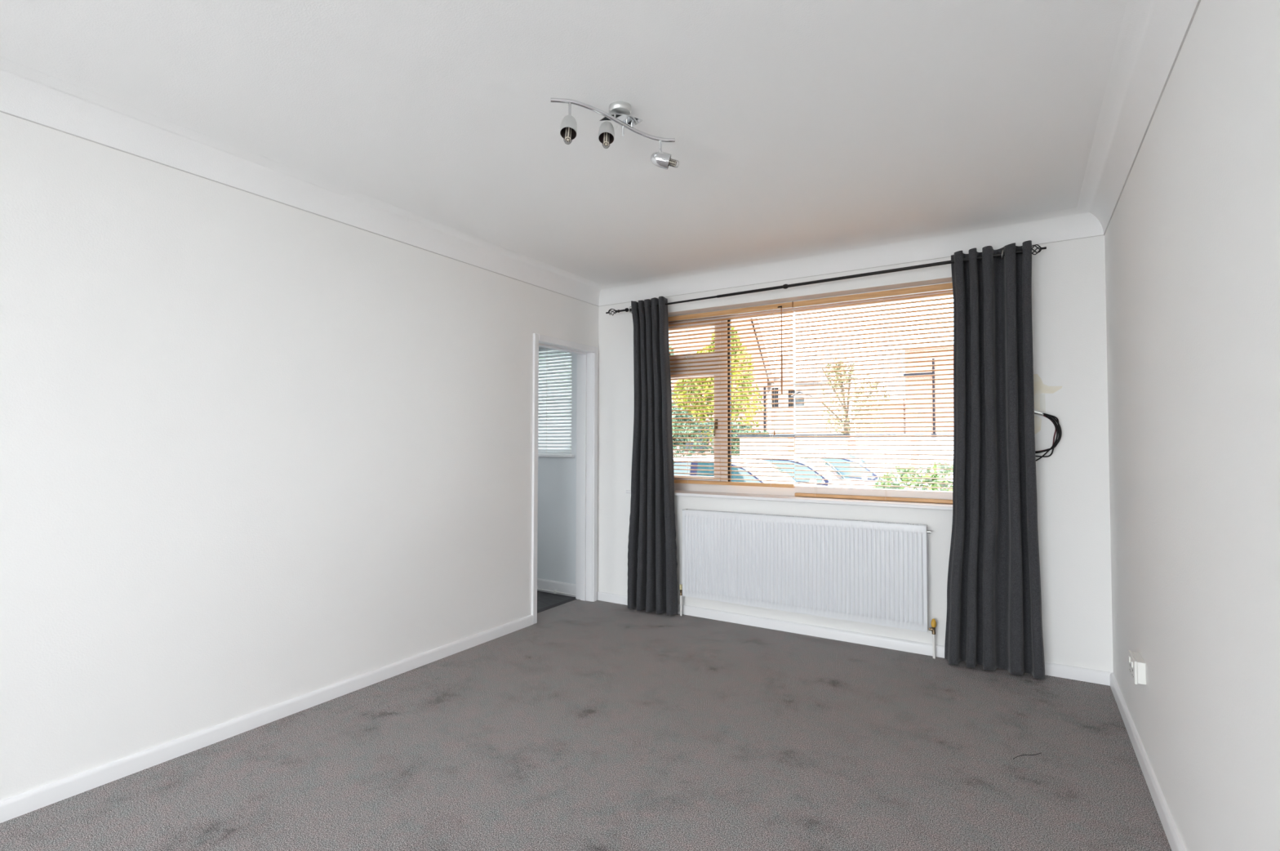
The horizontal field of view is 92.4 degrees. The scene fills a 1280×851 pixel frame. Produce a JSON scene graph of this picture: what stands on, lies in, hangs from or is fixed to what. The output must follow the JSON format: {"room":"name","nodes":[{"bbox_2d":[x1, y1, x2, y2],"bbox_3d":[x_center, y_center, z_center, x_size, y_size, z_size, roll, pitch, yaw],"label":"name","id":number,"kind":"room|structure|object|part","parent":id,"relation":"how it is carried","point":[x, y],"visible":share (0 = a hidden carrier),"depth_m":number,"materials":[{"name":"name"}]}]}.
{"room":"empty living room","nodes":[
{"label":"empty living room","id":0,"kind":"room"},
{"bbox_2d":[0,111,599,800],"bbox_3d":[-2.084,0.030,2.237,0.148,2.598,6.419,-1,-2,32],"label":"wall","id":1,"kind":"structure","parent":0,"point":[257,452],"depth_m":2.60,"materials":[{"name":"white paint"}]},
{"bbox_2d":[0,614,533,822],"bbox_3d":[-2.222,1.270,1.827,0.017,0.076,5.636,-1,-2,32],"label":"baseboard","id":2,"kind":"structure","parent":1,"relation":"attached to","point":[15,806],"depth_m":2.57,"materials":[{"name":"white paint"}]},
{"bbox_2d":[531,333,597,623],"bbox_3d":[-0.613,0.372,4.612,0.182,2.012,0.752,-1,-2,32],"label":"door frame","id":3,"kind":"structure","parent":1,"relation":"in","point":[586,355],"depth_m":4.87,"materials":[{"name":"white paint"}]},
{"bbox_3d":[-0.682,0.373,4.655,0.019,2.012,0.752,-1,-2,32],"label":"architrave","id":4,"kind":"part","parent":3,"relation":"part of","materials":[{"name":"white paint"}]},
{"bbox_2d":[0,0,1200,306],"bbox_3d":[-0.626,-1.133,1.371,3.293,0.136,6.439,-1,-2,32],"label":"trim","id":5,"kind":"structure","parent":1,"relation":"attached to","point":[1152,33],"depth_m":2.79,"materials":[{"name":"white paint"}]},
{"bbox_2d":[537,591,573,609],"bbox_3d":[-1.810,1.445,4.790,2.000,0.114,1.719,-1,-2,32],"label":"floor","id":6,"kind":"structure","parent":0,"point":[544,599],"depth_m":4.93,"materials":[{"name":"grey carpet"}]},
{"bbox_2d":[537,586,575,595],"bbox_3d":[-1.363,1.389,5.494,2.022,0.026,0.024,-1,-2,32],"label":"pipe","id":7,"kind":"object","parent":6,"relation":"on","point":[554,591],"visible":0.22,"depth_m":5.07,"materials":[{"name":"white metal"}]},
{"bbox_2d":[0,0,1127,284],"bbox_3d":[-1.512,-1.252,1.939,5.873,0.150,6.949,-1,-2,32],"label":"ceiling","id":8,"kind":"structure","parent":0,"point":[796,126],"depth_m":2.19,"materials":[{"name":"white paint"}]},
{"bbox_2d":[551,97,679,169],"bbox_3d":[-0.086,-1.055,2.240,0.530,0.221,0.116,1,-2,-38],"label":"ceiling light","id":9,"kind":"object","parent":8,"relation":"attached to","point":[620,112],"visible":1,"depth_m":2.21,"materials":[{"name":"silver metal"}]},
{"bbox_3d":[-0.243,-0.978,2.075,0.028,0.056,0.041,0,-2,3],"label":"bulb","id":10,"kind":"part","parent":9,"relation":"part of","materials":[{"name":"glass"}]},
{"bbox_3d":[-0.242,-1.002,2.084,0.021,0.084,0.048,0,-2,4],"label":"bulb","id":11,"kind":"part","parent":9,"relation":"part of","materials":[{"name":"beige"}]},
{"bbox_3d":[-0.241,-1.081,2.106,0.009,0.062,0.009,2,-2,-43],"label":"stem","id":12,"kind":"part","parent":9,"relation":"part of","materials":[{"name":"silver metal"}]},
{"bbox_3d":[-0.120,-1.040,2.200,0.021,0.084,0.048,0,-2,1],"label":"bulb","id":13,"kind":"part","parent":9,"relation":"part of","materials":[{"name":"beige"}]},
{"bbox_3d":[-0.120,-1.016,2.191,0.028,0.057,0.042,0,-2,2],"label":"bulb","id":14,"kind":"part","parent":9,"relation":"part of","materials":[{"name":"glass"}]},
{"bbox_3d":[-0.070,-1.131,2.265,0.152,0.013,0.048,1,-2,-17],"label":"mounting plate","id":15,"kind":"part","parent":9,"relation":"part of","materials":[{"name":"silver metal"}]},
{"bbox_3d":[-0.062,-1.087,2.259,0.009,0.040,0.009,2,-2,-43],"label":"stem","id":16,"kind":"part","parent":9,"relation":"part of","materials":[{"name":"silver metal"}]},
{"bbox_3d":[0.079,-1.078,2.369,0.009,0.052,0.009,0,-2,17],"label":"stem","id":17,"kind":"part","parent":9,"relation":"part of","materials":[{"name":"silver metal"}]},
{"bbox_3d":[0.097,-1.016,2.358,0.085,0.042,0.021,0,-2,0],"label":"bulb","id":18,"kind":"part","parent":9,"relation":"part of","materials":[{"name":"beige"}]},
{"bbox_3d":[0.121,-1.010,2.358,0.056,0.039,0.047,-1,-2,32],"label":"bulb","id":19,"kind":"part","parent":9,"relation":"part of","materials":[{"name":"glass"}]},
{"bbox_2d":[0,599,1171,850],"bbox_3d":[-0.693,1.347,1.341,3.421,0.120,6.419,-1,-2,32],"label":"floor","id":20,"kind":"structure","parent":0,"point":[598,725],"depth_m":2.40,"materials":[{"name":"grey carpet"}]},
{"bbox_2d":[537,596,577,613],"bbox_3d":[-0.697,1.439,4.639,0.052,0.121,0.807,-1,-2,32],"label":"threshold strip","id":21,"kind":"object","parent":20,"relation":"on","point":[574,597],"visible":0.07,"depth_m":4.73,"materials":[{"name":"grey metal"}]},
{"bbox_2d":[1013,752,1041,759],"bbox_3d":[1.545,1.318,2.453,0.149,0.004,0.011,1,-2,-17],"label":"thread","id":22,"kind":"object","parent":20,"relation":"on","point":[1038,753],"visible":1,"depth_m":2.45,"materials":[{"name":"fabric"}]},
{"bbox_2d":[537,235,1113,671],"bbox_3d":[0.237,0.294,4.734,5.873,3.178,0.280,-1,-2,32],"label":"wall","id":23,"kind":"structure","parent":0,"point":[1069,336],"depth_m":3.40,"materials":[{"name":"white paint"}]},
{"bbox_2d":[537,577,575,596],"bbox_3d":[-1.348,1.360,5.509,2.032,0.105,0.017,-1,-2,32],"label":"baseboard","id":24,"kind":"structure","parent":23,"relation":"attached to","point":[569,588],"depth_m":5.10,"materials":[{"name":"white paint"}]},
{"bbox_2d":[537,350,574,457],"bbox_3d":[-0.979,-0.222,5.451,1.164,0.993,0.265,-1,-2,32],"label":"window","id":25,"kind":"structure","parent":23,"relation":"in","point":[540,455],"depth_m":5.13,"materials":[{"name":"white"}]},
{"bbox_2d":[537,346,572,453],"bbox_3d":[-0.978,-0.235,5.439,1.038,0.962,0.048,-1,-2,32],"label":"blind","id":26,"kind":"object","parent":25,"relation":"attached to","point":[552,438],"visible":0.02,"depth_m":5.28,"materials":[{"name":"white plastic"}]},
{"bbox_3d":[-0.797,-0.219,5.330,0.001,0.916,0.041,-1,-2,32],"label":"ladder cord","id":27,"kind":"part","parent":26,"relation":"part of","materials":[{"name":"white fabric"}]},
{"bbox_3d":[-0.978,0.236,5.428,1.034,0.020,0.036,-1,-2,32],"label":"rail","id":28,"kind":"part","parent":26,"relation":"part of","materials":[{"name":"white plastic"}]},
{"bbox_3d":[-0.572,-0.223,5.191,0.001,0.916,0.041,-1,-2,32],"label":"ladder cord","id":29,"kind":"part","parent":26,"relation":"part of","materials":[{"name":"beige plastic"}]},
{"bbox_3d":[-0.993,0.261,5.416,1.164,0.024,0.215,-1,-2,32],"label":"sill","id":30,"kind":"part","parent":25,"relation":"part of","materials":[{"name":"white paint"}]},
{"bbox_2d":[626,290,953,510],"bbox_3d":[1.048,-0.175,4.204,2.557,1.368,0.274,-1,-2,32],"label":"window","id":31,"kind":"structure","parent":23,"relation":"in","point":[715,491],"depth_m":4.42,"materials":[{"name":"glass"},{"name":"oak stained wood"},{"name":"black rubber"}]},
{"bbox_3d":[0.362,-0.641,4.751,0.592,0.294,0.072,-1,-2,32],"label":"fanlight sash","id":32,"kind":"part","parent":31,"relation":"part of","materials":[{"name":"white"}]},
{"bbox_3d":[0.361,0.008,4.732,0.592,0.861,0.072,-1,-2,32],"label":"casement sash","id":33,"kind":"part","parent":31,"relation":"part of","materials":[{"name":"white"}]},
{"bbox_3d":[0.560,0.016,4.543,0.018,0.125,0.043,-1,-2,32],"label":"handle","id":34,"kind":"part","parent":31,"relation":"part of","materials":[{"name":"gold metal"}]},
{"bbox_2d":[667,301,794,487],"bbox_3d":[0.551,-0.206,4.536,1.184,1.283,0.068,-1,-2,32],"label":"blind","id":35,"kind":"object","parent":31,"relation":"attached to","point":[783,305],"visible":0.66,"depth_m":4.47,"materials":[{"name":"brown wood"}]},
{"bbox_3d":[0.371,-0.184,4.661,0.001,1.238,0.040,-1,-2,32],"label":"ladder cord","id":36,"kind":"part","parent":35,"relation":"part of","materials":[{"name":"fabric"}]},
{"bbox_3d":[0.556,0.423,4.529,1.180,0.024,0.035,-1,-2,32],"label":"rail","id":37,"kind":"part","parent":35,"relation":"part of","materials":[{"name":"brown wood"}]},
{"bbox_3d":[0.924,-0.193,4.320,0.001,1.238,0.040,-1,-2,32],"label":"ladder cord","id":38,"kind":"part","parent":35,"relation":"part of","materials":[{"name":"white fabric"}]},
{"bbox_3d":[0.936,-0.391,4.283,0.003,0.855,0.007,1,-2,-32],"label":"lift cord","id":39,"kind":"part","parent":35,"relation":"part of","materials":[{"name":"white fabric"}]},
{"bbox_3d":[1.031,0.496,4.158,2.557,0.024,0.210,-1,-2,32],"label":"sill","id":40,"kind":"part","parent":31,"relation":"part of","materials":[{"name":"white paint"}]},
{"bbox_2d":[792,281,953,503],"bbox_3d":[1.561,-0.194,3.925,1.167,1.340,0.048,-1,-2,32],"label":"blind","id":41,"kind":"object","parent":31,"relation":"attached to","point":[944,286],"visible":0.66,"depth_m":3.95,"materials":[{"name":"brown wood"}]},
{"bbox_3d":[1.188,-0.168,4.156,0.001,1.292,0.040,-1,-2,32],"label":"ladder cord","id":42,"kind":"part","parent":41,"relation":"part of","materials":[{"name":"white fabric"}]},
{"bbox_3d":[1.561,0.465,3.908,1.163,0.022,0.035,-1,-2,32],"label":"rail","id":43,"kind":"part","parent":41,"relation":"part of","materials":[{"name":"brown wood"}]},
{"bbox_3d":[1.567,-0.174,3.922,0.001,1.292,0.040,-1,-2,32],"label":"ladder cord","id":44,"kind":"part","parent":41,"relation":"part of","materials":[{"name":"white fabric"}]},
{"bbox_2d":[679,508,936,658],"bbox_3d":[1.011,0.984,4.024,1.687,0.781,0.080,-1,-2,32],"label":"radiator","id":45,"kind":"object","parent":23,"relation":"attached to","point":[873,572],"visible":1,"depth_m":3.93,"materials":[{"name":"white metal"}]},
{"bbox_2d":[686,508,925,525],"bbox_3d":[1.006,0.600,4.040,1.602,0.004,0.040,-1,-2,32],"label":"grille","id":46,"kind":"object","parent":45,"relation":"attached to","point":[797,518],"depth_m":4.00,"materials":[{"name":"white metal"}]},
{"bbox_2d":[605,244,1046,315],"bbox_3d":[0.977,-0.915,4.074,2.872,0.088,0.126,-1,-2,32],"label":"pole","id":47,"kind":"object","parent":23,"relation":"attached to","point":[997,255],"visible":0.88,"depth_m":3.86,"materials":[{"name":"black metal"}]},
{"bbox_2d":[627,296,677,614],"bbox_3d":[0.075,0.213,4.558,0.440,2.314,0.118,-1,-2,32],"label":"curtain","id":48,"kind":"object","parent":47,"relation":"hanging from","point":[652,581],"visible":1,"depth_m":4.52,"materials":[{"name":"grey fabric"}]},
{"bbox_3d":[0.191,-0.892,4.516,0.845,0.024,0.014,-1,-2,32],"label":"pole rod","id":49,"kind":"part","parent":47,"relation":"part of","materials":[{"name":"black metal"}]},
{"bbox_3d":[1.327,-0.926,3.815,1.845,0.041,0.019,-1,-2,32],"label":"pole rod","id":50,"kind":"part","parent":47,"relation":"part of","materials":[{"name":"black metal"}]},
{"bbox_2d":[944,240,1044,678],"bbox_3d":[1.940,0.175,3.407,0.483,2.336,0.115,-1,-2,32],"label":"curtain","id":51,"kind":"object","parent":47,"relation":"hanging from","point":[993,619],"visible":1,"depth_m":3.39,"materials":[{"name":"grey fabric"}]},
{"bbox_2d":[596,591,1113,685],"bbox_3d":[1.052,1.337,4.028,3.273,0.076,0.017,-1,-2,32],"label":"baseboard","id":52,"kind":"structure","parent":23,"relation":"attached to","point":[1095,676],"depth_m":3.87,"materials":[{"name":"white paint"}]},
{"bbox_2d":[1033,373,1062,433],"bbox_3d":[2.210,-0.118,3.362,0.173,0.332,0.003,-1,-2,32],"label":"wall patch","id":53,"kind":"structure","parent":23,"relation":"attached to","point":[1039,388],"depth_m":3.37,"materials":[{"name":"white"}]},
{"bbox_2d":[1034,408,1062,461],"bbox_3d":[2.190,0.057,3.338,0.172,0.306,0.033,-1,-2,34],"label":"cable bundle","id":54,"kind":"object","parent":23,"relation":"hanging from","point":[1054,420],"visible":0.94,"depth_m":3.31,"materials":[{"name":"black plastic"}]},
{"bbox_2d":[1104,0,1279,850],"bbox_3d":[0.805,0.171,0.303,0.250,3.178,6.669,-1,-2,32],"label":"wall","id":55,"kind":"structure","parent":0,"point":[1192,236],"depth_m":1.55,"materials":[{"name":"white paint"}]},
{"bbox_2d":[1128,649,1146,684],"bbox_3d":[1.942,0.946,2.400,0.039,0.088,0.150,-1,-2,32],"label":"power socket","id":56,"kind":"object","parent":55,"relation":"attached to","point":[1137,665],"visible":1,"depth_m":2.34,"materials":[{"name":"white plastic"}]},
{"bbox_3d":[1.932,0.946,2.406,0.009,0.088,0.150,-1,-2,32],"label":"plate","id":57,"kind":"part","parent":56,"relation":"part of","materials":[{"name":"white plastic"}]},
{"bbox_2d":[1109,672,1186,850],"bbox_3d":[0.756,1.236,0.449,0.017,0.076,6.419,-1,-2,32],"label":"baseboard","id":58,"kind":"structure","parent":55,"relation":"attached to","point":[1173,836],"depth_m":2.23,"materials":[{"name":"white paint"}]},
{"label":"outside","id":59,"kind":"structure","parent":0,"visible":0},
{"bbox_3d":[10.683,2.526,22.721,160.000,0.200,130.000,-1,-2,32],"label":"ground","id":60,"kind":"structure","parent":59,"visible":0},
{"bbox_2d":[538,345,676,463],"bbox_3d":[-0.919,0.456,8.602,2.938,3.304,1.100,-1,-2,32],"label":"hedge","id":61,"kind":"object","parent":60,"relation":"on","point":[669,346],"visible":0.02,"depth_m":8.25,"materials":[{"name":"green plant"}]},
{"bbox_2d":[671,324,764,448],"bbox_3d":[2.742,-0.674,22.272,3.507,6.145,2.473,-1,-2,21],"label":"conifer tree","id":62,"kind":"object","parent":60,"relation":"on","point":[732,328],"visible":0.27,"depth_m":21.90,"materials":[{"name":"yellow plant"}]},
{"bbox_2d":[671,407,768,457],"bbox_3d":[1.911,0.856,20.987,5.049,3.149,1.349,-1,-2,32],"label":"ivy hedge","id":63,"kind":"object","parent":60,"relation":"on","point":[673,408],"visible":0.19,"depth_m":20.63,"materials":[{"name":"green plant"}]},
{"bbox_2d":[668,317,773,457],"bbox_3d":[1.155,-2.148,29.094,9.920,9.470,5.900,0,-2,10],"label":"gabled house","id":64,"kind":"structure","parent":60,"relation":"on","point":[750,322],"depth_m":25.89,"materials":[{"name":"grey tile"}]},
{"bbox_3d":[2.371,0.436,26.126,1.040,1.240,0.025,0,-2,10],"label":"pane","id":65,"kind":"part","parent":64,"relation":"part of","materials":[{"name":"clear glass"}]},
{"bbox_2d":[673,454,802,485],"bbox_3d":[1.860,1.327,11.463,4.080,1.536,2.070,-1,-2,32],"label":"parked car","id":66,"kind":"object","parent":60,"relation":"on","point":[766,477],"visible":0.12,"depth_m":11.04,"materials":[{"name":"silver metal"}]},
{"bbox_2d":[763,377,848,434],"bbox_3d":[7.133,0.217,26.215,2.750,4.600,3.900,-1,-2,32],"label":"house","id":67,"kind":"structure","parent":60,"relation":"on","point":[793,383],"depth_m":25.19,"materials":[{"name":"beige brick"}]},
{"bbox_3d":[6.285,-1.102,25.428,0.210,0.690,0.025,-1,-2,32],"label":"pane","id":68,"kind":"part","parent":67,"relation":"part of","materials":[{"name":"clear glass"}]},
{"bbox_3d":[6.383,-0.962,24.526,0.360,0.340,0.040,-1,-2,32],"label":"pane","id":69,"kind":"part","parent":67,"relation":"part of","materials":[{"name":"clear glass"}]},
{"bbox_2d":[741,453,872,488],"bbox_3d":[3.408,1.379,13.209,4.080,1.536,2.070,-1,-2,32],"label":"parked car","id":70,"kind":"object","parent":60,"relation":"on","point":[809,468],"visible":0.16,"depth_m":12.50,"materials":[{"name":"grey paint"}]},
{"bbox_2d":[809,479,816,484],"bbox_3d":[3.429,1.116,12.117,0.130,0.130,0.220,-1,-2,32],"label":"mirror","id":71,"kind":"object","parent":70,"relation":"attached to","point":[811,480],"depth_m":12.04,"materials":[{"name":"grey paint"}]},
{"bbox_2d":[737,433,953,489],"bbox_3d":[8.139,1.200,15.014,12.200,2.010,0.390,-1,-2,32],"label":"wall","id":72,"kind":"structure","parent":60,"relation":"on","point":[916,437],"depth_m":16.16,"materials":[{"name":"white brick"}]},
{"bbox_2d":[817,354,892,434],"bbox_3d":[8.025,-0.137,22.885,2.658,5.125,1.694,-1,-2,32],"label":"sparse tree","id":73,"kind":"object","parent":60,"relation":"on","point":[834,360],"visible":0.66,"depth_m":22.89,"materials":[{"name":"green plant"}]},
{"bbox_3d":[7.781,1.119,23.026,0.229,2.622,0.240,1,-2,-36],"label":"stem","id":74,"kind":"part","parent":73,"relation":"part of","materials":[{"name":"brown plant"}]},
{"bbox_2d":[797,452,939,490],"bbox_3d":[5.042,1.429,14.903,4.080,1.536,2.070,-1,-2,32],"label":"parked car","id":75,"kind":"object","parent":60,"relation":"on","point":[829,460],"visible":0.16,"depth_m":14.18,"materials":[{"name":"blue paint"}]},
{"bbox_2d":[861,474,867,479],"bbox_3d":[5.063,1.166,13.810,0.130,0.130,0.220,-1,-2,32],"label":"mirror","id":76,"kind":"object","parent":75,"relation":"attached to","point":[862,477],"depth_m":13.74,"materials":[{"name":"white paint"}]},
{"bbox_2d":[853,400,905,433],"bbox_3d":[11.370,0.765,28.374,2.080,3.640,3.950,-1,-2,32],"label":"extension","id":77,"kind":"object","parent":60,"relation":"on","point":[889,411],"visible":0.21,"depth_m":26.57,"materials":[{"name":"white"}]},
{"bbox_2d":[871,459,953,491],"bbox_3d":[3.378,1.096,5.715,2.525,1.709,1.173,-1,-2,25],"label":"shrub","id":78,"kind":"object","parent":60,"relation":"on","point":[938,466],"visible":0.05,"depth_m":6.00,"materials":[{"name":"green plant"}]},
{"bbox_2d":[901,342,953,433],"bbox_3d":[15.116,-0.375,27.122,5.600,5.860,6.400,-1,-2,32],"label":"brick house","id":79,"kind":"structure","parent":60,"relation":"on","point":[933,386],"depth_m":25.51,"materials":[{"name":"brown"}]}
]}

